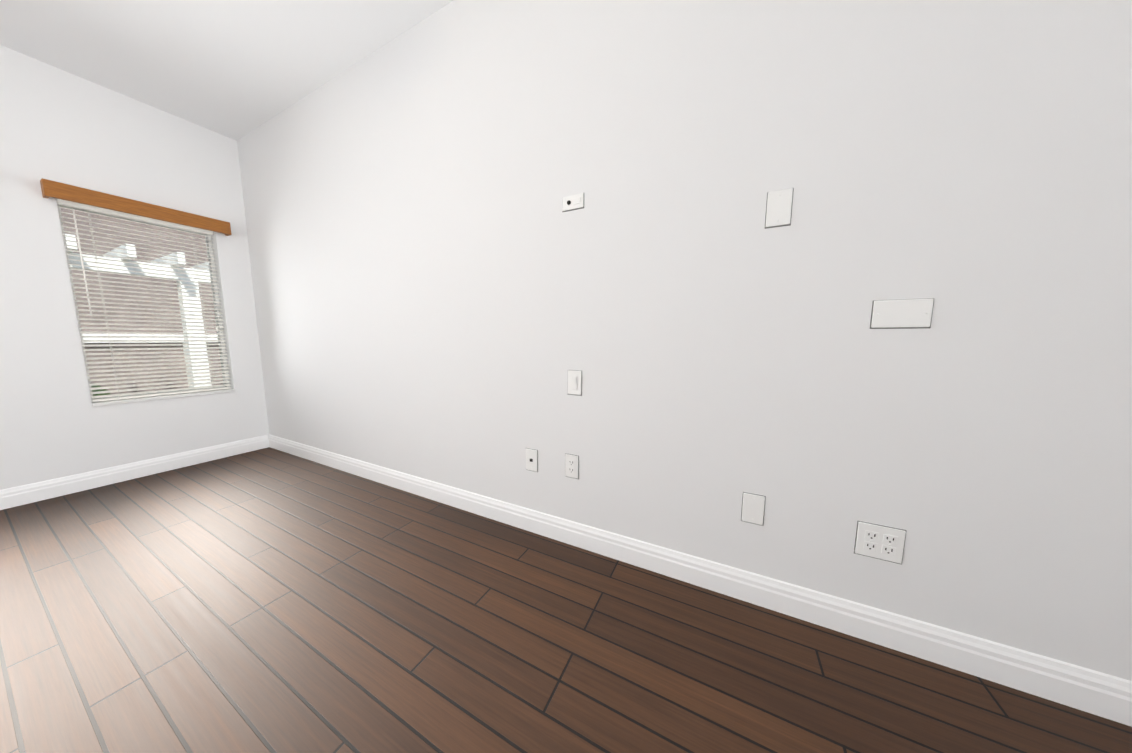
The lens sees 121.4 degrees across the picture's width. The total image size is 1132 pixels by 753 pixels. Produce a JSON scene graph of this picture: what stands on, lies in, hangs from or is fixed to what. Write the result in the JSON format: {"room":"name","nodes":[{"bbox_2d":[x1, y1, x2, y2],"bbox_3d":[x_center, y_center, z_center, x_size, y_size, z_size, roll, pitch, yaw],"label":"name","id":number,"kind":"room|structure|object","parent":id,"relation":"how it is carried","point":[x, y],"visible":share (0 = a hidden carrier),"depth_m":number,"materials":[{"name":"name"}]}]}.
{"room":"empty living room","nodes":[
{"label":"empty living room","id":0,"kind":"room"},
{"bbox_2d":[0,45,268,489],"bbox_3d":[-3.881,-0.471,1.073,0.160,2.740,4.228,3,7,27],"label":"wall","id":1,"kind":"structure","parent":0,"point":[60,125],"depth_m":2.13,"materials":[{"name":"white paint"}]},
{"bbox_2d":[0,435,268,509],"bbox_3d":[-3.809,0.836,1.179,0.016,0.120,4.212,3,7,27],"label":"baseboard","id":2,"kind":"structure","parent":1,"relation":"attached to","point":[33,492],"depth_m":2.30,"materials":[{"name":"white paint"}]},
{"bbox_2d":[40,178,231,235],"bbox_3d":[-3.068,-1.215,2.342,0.074,0.100,0.835,3,7,27],"label":"window valance","id":3,"kind":"object","parent":1,"relation":"attached to","point":[59,190],"visible":1,"depth_m":2.23,"materials":[{"name":"brown wood"}]},
{"bbox_2d":[56,201,234,406],"bbox_3d":[-3.174,-0.511,2.461,0.167,1.370,0.715,3,7,27],"label":"window","id":4,"kind":"structure","parent":1,"relation":"in","point":[134,400],"depth_m":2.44,"materials":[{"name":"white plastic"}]},
{"bbox_2d":[56,199,231,401],"bbox_3d":[-3.142,-0.523,2.443,0.062,1.338,0.699,3,7,27],"label":"window blind","id":5,"kind":"object","parent":4,"relation":"attached to","point":[120,214],"visible":0.96,"depth_m":2.39,"materials":[{"name":"white plastic"}]},
{"bbox_2d":[0,0,452,140],"bbox_3d":[-1.263,-1.732,-0.404,6.019,0.120,4.548,3,7,27],"label":"ceiling","id":6,"kind":"structure","parent":0,"point":[236,70],"depth_m":1.85,"materials":[{"name":"white paint"}]},
{"bbox_2d":[0,447,1131,752],"bbox_3d":[-1.269,1.108,-0.071,6.019,0.120,4.548,3,7,27],"label":"floor","id":7,"kind":"structure","parent":0,"point":[268,599],"depth_m":1.07,"materials":[{"name":"brown wood"}]},
{"bbox_2d":[237,0,1131,680],"bbox_3d":[-0.277,-0.538,1.708,6.019,2.740,0.160,3,7,27],"label":"wall","id":8,"kind":"structure","parent":0,"point":[447,290],"depth_m":1.16,"materials":[{"name":"white paint"}]},
{"bbox_2d":[526,448,537,471],"bbox_3d":[-0.182,0.443,1.679,0.076,0.121,0.008,3,7,27],"label":"jack","id":9,"kind":"object","parent":8,"relation":"attached to","point":[531,459],"visible":1,"depth_m":1.68,"materials":[{"name":"white plastic"}]},
{"bbox_2d":[565,453,578,478],"bbox_3d":[0.028,0.446,1.573,0.076,0.121,0.008,3,7,27],"label":"duplex electrical outlet","id":10,"kind":"object","parent":8,"relation":"attached to","point":[571,466],"visible":1,"depth_m":1.57,"materials":[{"name":"white plastic"}]},
{"bbox_2d":[562,193,583,211],"bbox_3d":[0.030,-0.783,1.428,0.109,0.065,0.010,3,7,27],"label":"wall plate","id":11,"kind":"object","parent":8,"relation":"attached to","point":[573,202],"visible":1,"depth_m":1.43,"materials":[{"name":"white plastic"}]},
{"bbox_2d":[568,370,581,395],"bbox_3d":[0.040,0.031,1.516,0.076,0.121,0.012,3,7,27],"label":"light switch","id":12,"kind":"object","parent":8,"relation":"attached to","point":[574,382],"visible":1,"depth_m":1.51,"materials":[{"name":"white plastic"}]},
{"bbox_2d":[268,434,1131,726],"bbox_3d":[-0.319,0.772,1.783,5.699,0.120,0.016,3,7,27],"label":"baseboard","id":13,"kind":"structure","parent":8,"relation":"attached to","point":[1100,694],"depth_m":1.16,"materials":[{"name":"white paint"}]},
{"bbox_2d":[741,492,765,525],"bbox_3d":[0.724,0.513,1.228,0.076,0.121,0.007,3,7,27],"label":"blank wall plate","id":14,"kind":"object","parent":8,"relation":"attached to","point":[753,509],"visible":1,"depth_m":1.23,"materials":[{"name":"white plastic"}]},
{"bbox_2d":[765,188,793,228],"bbox_3d":[0.735,-0.580,1.095,0.076,0.121,0.007,3,7,27],"label":"blank wall plate","id":15,"kind":"object","parent":8,"relation":"attached to","point":[779,208],"visible":1,"depth_m":1.09,"materials":[{"name":"white plastic"}]},
{"bbox_2d":[854,521,905,563],"bbox_3d":[1.053,0.558,1.065,0.122,0.121,0.008,3,7,27],"label":"electrical outlet","id":16,"kind":"object","parent":8,"relation":"attached to","point":[882,542],"visible":1,"depth_m":1.06,"materials":[{"name":"white plastic"}]},
{"bbox_2d":[870,298,933,328],"bbox_3d":[1.040,-0.194,0.984,0.139,0.090,0.007,3,7,27],"label":"blank wall plate","id":17,"kind":"object","parent":8,"relation":"attached to","point":[904,314],"visible":1,"depth_m":0.98,"materials":[{"name":"white plastic"}]}
]}

